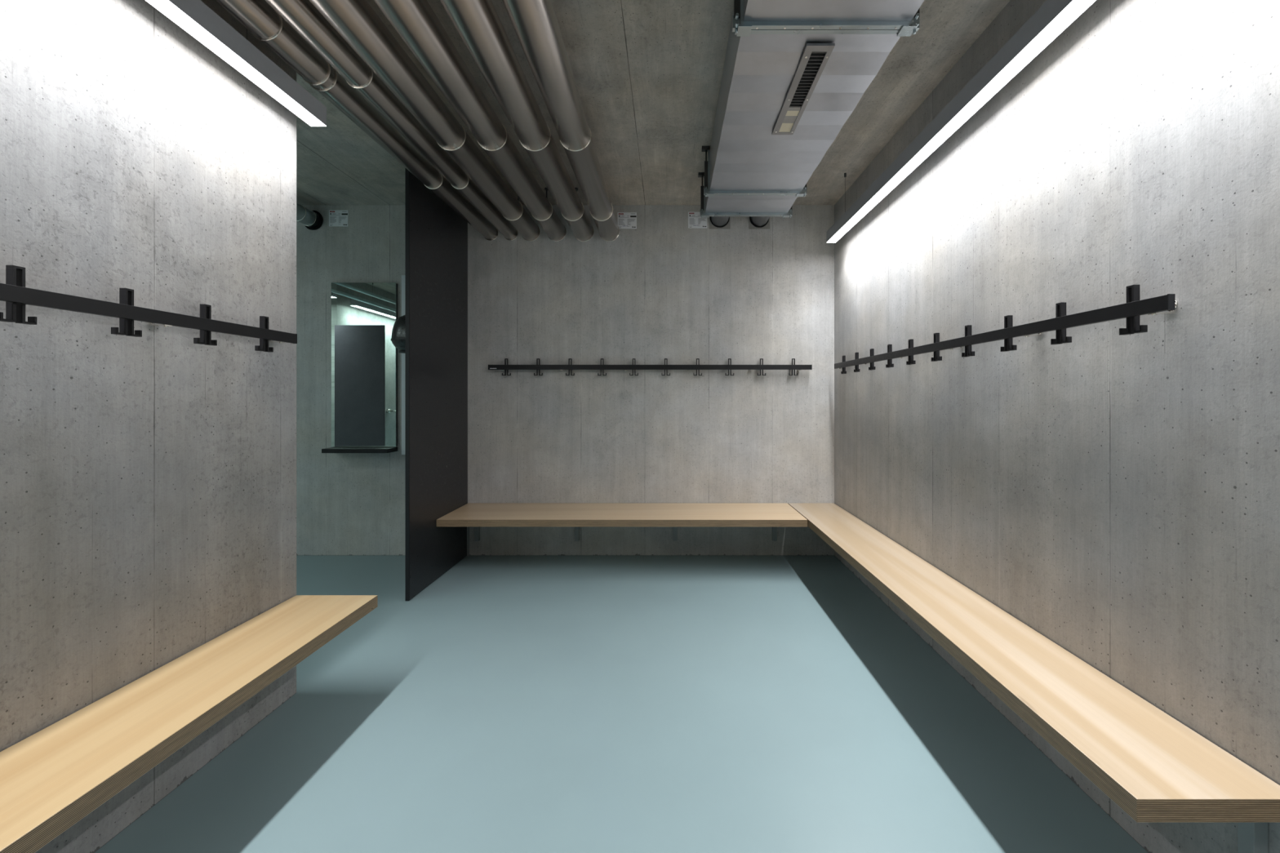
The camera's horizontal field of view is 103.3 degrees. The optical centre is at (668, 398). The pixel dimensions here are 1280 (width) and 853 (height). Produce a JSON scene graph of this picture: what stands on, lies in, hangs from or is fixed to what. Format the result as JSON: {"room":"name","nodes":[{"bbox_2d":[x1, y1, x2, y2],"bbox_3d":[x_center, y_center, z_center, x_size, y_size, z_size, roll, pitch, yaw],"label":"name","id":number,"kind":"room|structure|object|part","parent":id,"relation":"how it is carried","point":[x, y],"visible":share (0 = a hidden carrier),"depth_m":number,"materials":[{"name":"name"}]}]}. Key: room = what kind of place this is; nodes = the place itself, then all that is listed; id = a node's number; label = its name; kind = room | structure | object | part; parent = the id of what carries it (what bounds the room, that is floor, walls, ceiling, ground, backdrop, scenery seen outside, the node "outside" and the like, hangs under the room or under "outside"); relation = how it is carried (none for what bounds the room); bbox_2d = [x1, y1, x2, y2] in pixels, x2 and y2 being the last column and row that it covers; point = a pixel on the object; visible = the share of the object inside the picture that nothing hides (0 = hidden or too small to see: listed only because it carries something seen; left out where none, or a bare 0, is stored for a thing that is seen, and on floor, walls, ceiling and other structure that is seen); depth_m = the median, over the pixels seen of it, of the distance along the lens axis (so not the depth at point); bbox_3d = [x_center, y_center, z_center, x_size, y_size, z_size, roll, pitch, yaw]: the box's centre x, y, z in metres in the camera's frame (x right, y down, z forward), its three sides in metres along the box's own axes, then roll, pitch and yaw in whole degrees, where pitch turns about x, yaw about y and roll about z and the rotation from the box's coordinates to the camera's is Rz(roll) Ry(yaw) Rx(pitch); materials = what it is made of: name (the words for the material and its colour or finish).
{"room":"changing room","nodes":[
{"label":"changing room","id":0,"kind":"room"},
{"bbox_2d":[0,0,296,852],"bbox_3d":[-1.827,-0.156,0.175,0.200,3.050,4.351,0,0,0],"label":"wall","id":1,"kind":"structure","parent":0,"point":[148,482],"depth_m":1.63,"materials":[{"name":"concrete"}]},
{"bbox_2d":[0,265,297,351],"bbox_3d":[-1.696,-0.269,1.310,0.063,0.146,1.920,0,0,0],"label":"coat rack","id":2,"kind":"object","parent":1,"relation":"attached to","point":[14,292],"visible":1,"depth_m":1.57,"materials":[{"name":"black metal"}]},
{"bbox_3d":[-1.673,-0.267,1.308,0.017,0.042,1.917,0,0,0],"label":"rail","id":3,"kind":"part","parent":2,"relation":"part of","materials":[{"name":"black metal"}]},
{"bbox_2d":[0,595,377,852],"bbox_3d":[-1.535,1.056,0.371,0.381,0.289,3.943,0,0,0],"label":"bench","id":4,"kind":"object","parent":1,"relation":"attached to","point":[51,780],"visible":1,"depth_m":1.44,"materials":[{"name":"brown wood"}]},
{"bbox_2d":[296,204,834,555],"bbox_3d":[-2.527,-0.156,4.505,8.345,3.050,0.200,0,0,0],"label":"wall","id":5,"kind":"structure","parent":0,"point":[664,287],"depth_m":4.40,"materials":[{"name":"concrete"}]},
{"bbox_2d":[296,203,323,230],"bbox_3d":[-4.750,-1.546,4.183,3.501,0.172,0.441,0,0,0],"label":"pipe","id":6,"kind":"object","parent":5,"relation":"attached to","point":[311,220],"visible":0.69,"depth_m":4.28,"materials":[{"name":"metal"}]},
{"bbox_2d":[328,209,348,226],"bbox_3d":[-2.869,-1.566,4.403,0.166,0.141,0.004,0,0,0],"label":"wall sign","id":7,"kind":"object","parent":5,"relation":"attached to","point":[336,217],"visible":1,"depth_m":4.40,"materials":[{"name":"white"}]},
{"bbox_2d":[321,447,397,453],"bbox_3d":[-2.632,0.444,4.325,0.554,0.035,0.160,0,0,0],"label":"shelf","id":8,"kind":"object","parent":5,"relation":"attached to","point":[332,450],"visible":1,"depth_m":4.25,"materials":[{"name":"black metal"}]},
{"bbox_2d":[331,282,397,447],"bbox_3d":[-2.635,-0.289,4.390,0.560,1.422,0.030,0,0,0],"label":"wall mirror","id":9,"kind":"object","parent":5,"relation":"attached to","point":[364,356],"visible":1,"depth_m":4.37,"materials":[{"name":"silver mirror"}]},
{"bbox_2d":[401,275,404,454],"bbox_3d":[-2.268,-0.288,4.394,0.087,1.555,0.022,0,0,0],"label":"cable trunking","id":10,"kind":"object","parent":5,"relation":"attached to","point":[402,276],"visible":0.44,"depth_m":4.38,"materials":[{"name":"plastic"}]},
{"bbox_2d":[436,502,807,541],"bbox_3d":[-0.349,1.073,4.099,2.786,0.322,0.609,0,0,0],"label":"bench","id":11,"kind":"object","parent":5,"relation":"attached to","point":[675,515],"visible":1,"depth_m":3.96,"materials":[{"name":"brown wood"}]},
{"bbox_3d":[-0.349,0.939,4.098,2.786,0.054,0.606,0,0,0],"label":"seat","id":12,"kind":"part","parent":11,"relation":"part of","materials":[{"name":"brown wood"}]},
{"bbox_2d":[617,212,636,228],"bbox_3d":[-0.358,-1.546,4.403,0.166,0.141,0.004,0,0,0],"label":"wall sign","id":13,"kind":"object","parent":5,"relation":"attached to","point":[624,220],"visible":1,"depth_m":4.40,"materials":[{"name":"white"}]},
{"bbox_2d":[488,358,812,375],"bbox_3d":[-0.157,-0.269,4.373,2.780,0.146,0.063,0,0,0],"label":"coat rack","id":14,"kind":"object","parent":5,"relation":"attached to","point":[504,367],"visible":1,"depth_m":4.34,"materials":[{"name":"black metal"}]},
{"bbox_3d":[-0.157,-0.267,4.351,2.774,0.042,0.017,0,0,0],"label":"rail","id":15,"kind":"part","parent":14,"relation":"part of","materials":[{"name":"black metal"}]},
{"bbox_2d":[688,211,706,227],"bbox_3d":[0.256,-1.551,4.403,0.166,0.141,0.004,0,0,0],"label":"wall sign","id":16,"kind":"object","parent":5,"relation":"attached to","point":[695,220],"visible":0.94,"depth_m":4.40,"materials":[{"name":"white"}]},
{"bbox_2d":[688,216,706,223],"bbox_3d":[0.256,-1.554,4.402,0.146,0.117,0.001,0,0,0],"label":"print","id":17,"kind":"object","parent":16,"relation":"attached to","point":[692,220],"depth_m":4.40,"materials":[{"name":"grey paper"}]},
{"bbox_2d":[709,216,730,229],"bbox_3d":[0.447,-1.569,4.103,0.184,0.193,0.605,0,0,0],"label":"duct","id":18,"kind":"object","parent":5,"relation":"attached to","point":[715,222],"visible":0.43,"depth_m":4.39,"materials":[{"name":"metal"}]},
{"bbox_2d":[748,216,769,229],"bbox_3d":[0.792,-1.569,4.103,0.184,0.193,0.605,0,0,0],"label":"duct","id":19,"kind":"object","parent":5,"relation":"attached to","point":[754,222],"visible":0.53,"depth_m":4.38,"materials":[{"name":"metal"}]},
{"bbox_2d":[94,555,1147,852],"bbox_3d":[-2.527,1.444,1.202,8.345,0.150,6.805,0,0,0],"label":"floor","id":20,"kind":"structure","parent":0,"point":[513,704],"depth_m":2.05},
{"bbox_2d":[404,167,469,600],"bbox_3d":[-1.752,-0.154,3.908,0.041,3.046,0.994,0,0,0],"label":"partition panel","id":21,"kind":"object","parent":20,"relation":"on","point":[436,236],"visible":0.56,"depth_m":3.74,"materials":[{"name":"black laminate"}]},
{"bbox_2d":[391,315,404,353],"bbox_3d":[-1.865,-0.460,3.600,0.188,0.274,0.293,0,0,0],"label":"hair dryer","id":22,"kind":"object","parent":21,"relation":"attached to","point":[397,339],"visible":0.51,"depth_m":3.49,"materials":[{"name":"black plastic"}]},
{"bbox_2d":[296,0,1010,204],"bbox_3d":[-2.527,-1.781,1.202,8.345,0.200,6.805,0,0,0],"label":"ceiling","id":23,"kind":"structure","parent":0,"point":[647,74],"depth_m":2.88,"materials":[{"name":"concrete"}]},
{"bbox_2d":[146,0,326,126],"bbox_3d":[-1.623,-1.472,1.000,0.073,0.418,2.701,0,0,0],"label":"lamp","id":24,"kind":"object","parent":23,"relation":"hanging from","point":[195,17],"visible":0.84,"depth_m":1.90,"materials":[{"name":"white plastic"}]},
{"bbox_2d":[214,0,497,240],"bbox_3d":[-1.545,-1.526,1.202,0.134,0.311,6.405,0,0,0],"label":"ceiling pipe","id":25,"kind":"object","parent":23,"relation":"hanging from","point":[259,17],"visible":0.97,"depth_m":2.33,"materials":[{"name":"metal"}]},
{"bbox_2d":[265,0,518,240],"bbox_3d":[-1.370,-1.526,1.202,0.126,0.311,6.405,0,0,0],"label":"ceiling pipe","id":26,"kind":"object","parent":23,"relation":"hanging from","point":[302,15],"visible":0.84,"depth_m":2.33,"materials":[{"name":"metal"}]},
{"bbox_2d":[309,0,540,241],"bbox_3d":[-1.200,-1.522,1.202,0.170,0.317,6.405,0,0,0],"label":"ceiling pipe","id":27,"kind":"object","parent":23,"relation":"hanging from","point":[356,21],"visible":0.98,"depth_m":2.33,"materials":[{"name":"metal"}]},
{"bbox_2d":[373,0,566,241],"bbox_3d":[-0.973,-1.522,1.202,0.172,0.318,6.405,0,0,0],"label":"ceiling pipe","id":28,"kind":"object","parent":23,"relation":"hanging from","point":[415,21],"visible":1,"depth_m":2.33,"materials":[{"name":"metal"}]},
{"bbox_2d":[439,0,594,241],"bbox_3d":[-0.737,-1.521,1.202,0.180,0.320,6.405,0,0,0],"label":"ceiling pipe","id":29,"kind":"object","parent":23,"relation":"hanging from","point":[477,23],"visible":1,"depth_m":2.32,"materials":[{"name":"metal"}]},
{"bbox_2d":[502,0,619,241],"bbox_3d":[-0.514,-1.521,1.202,0.180,0.320,6.405,0,0,0],"label":"ceiling pipe","id":30,"kind":"object","parent":23,"relation":"hanging from","point":[535,23],"visible":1,"depth_m":2.31,"materials":[{"name":"metal"}]},
{"bbox_2d":[697,0,924,217],"bbox_3d":[0.577,-1.516,1.304,0.706,0.330,5.009,0,0,0],"label":"air duct","id":31,"kind":"object","parent":23,"relation":"hanging from","point":[794,73],"visible":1,"depth_m":2.27,"materials":[{"name":"metal"}]},
{"bbox_3d":[0.249,-1.531,3.785,0.050,0.300,0.040,0,0,0],"label":"hanger rod","id":32,"kind":"part","parent":31,"relation":"part of","materials":[{"name":"metal"}]},
{"bbox_3d":[0.249,-1.531,3.390,0.050,0.300,0.040,0,0,0],"label":"hanger rod","id":33,"kind":"part","parent":31,"relation":"part of","materials":[{"name":"metal"}]},
{"bbox_3d":[0.249,-1.531,1.875,0.050,0.300,0.040,0,0,0],"label":"hanger rod","id":34,"kind":"part","parent":31,"relation":"part of","materials":[{"name":"metal"}]},
{"bbox_3d":[0.582,-1.515,3.598,0.612,0.271,0.385,0,0,0],"label":"casing","id":35,"kind":"part","parent":31,"relation":"part of","materials":[{"name":"metal"}]},
{"bbox_2d":[772,43,835,134],"bbox_3d":[0.593,-1.374,2.297,0.109,0.010,0.665,0,0,0],"label":"vent grille","id":36,"kind":"object","parent":31,"relation":"attached to","point":[812,60],"depth_m":2.23,"materials":[{"name":"grey metal"}]},
{"bbox_3d":[0.582,-1.515,1.110,0.612,0.271,1.500,0,0,0],"label":"casing","id":37,"kind":"part","parent":31,"relation":"part of","materials":[{"name":"metal"}]},
{"bbox_2d":[826,0,1095,242],"bbox_3d":[1.321,-1.472,1.880,0.073,0.418,4.460,0,0,0],"label":"lamp","id":38,"kind":"object","parent":23,"relation":"hanging from","point":[1053,17],"visible":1,"depth_m":2.15,"materials":[{"name":"white"}]},
{"bbox_2d":[834,0,1279,852],"bbox_3d":[1.545,-0.156,1.103,0.200,3.050,6.605,0,0,0],"label":"wall","id":39,"kind":"structure","parent":0,"point":[1116,496],"depth_m":1.68,"materials":[{"name":"concrete"}]},
{"bbox_2d":[834,284,1177,373],"bbox_3d":[1.413,-0.269,2.809,0.063,0.146,2.821,0,0,0],"label":"coat rack","id":40,"kind":"object","parent":39,"relation":"attached to","point":[1134,307],"visible":1,"depth_m":1.86,"materials":[{"name":"black metal"}]},
{"bbox_2d":[787,502,1279,852],"bbox_3d":[1.242,1.073,2.776,0.403,0.322,3.250,0,0,0],"label":"bench","id":41,"kind":"object","parent":39,"relation":"attached to","point":[1153,766],"visible":0.98,"depth_m":1.50,"materials":[{"name":"brown wood"}]}
]}

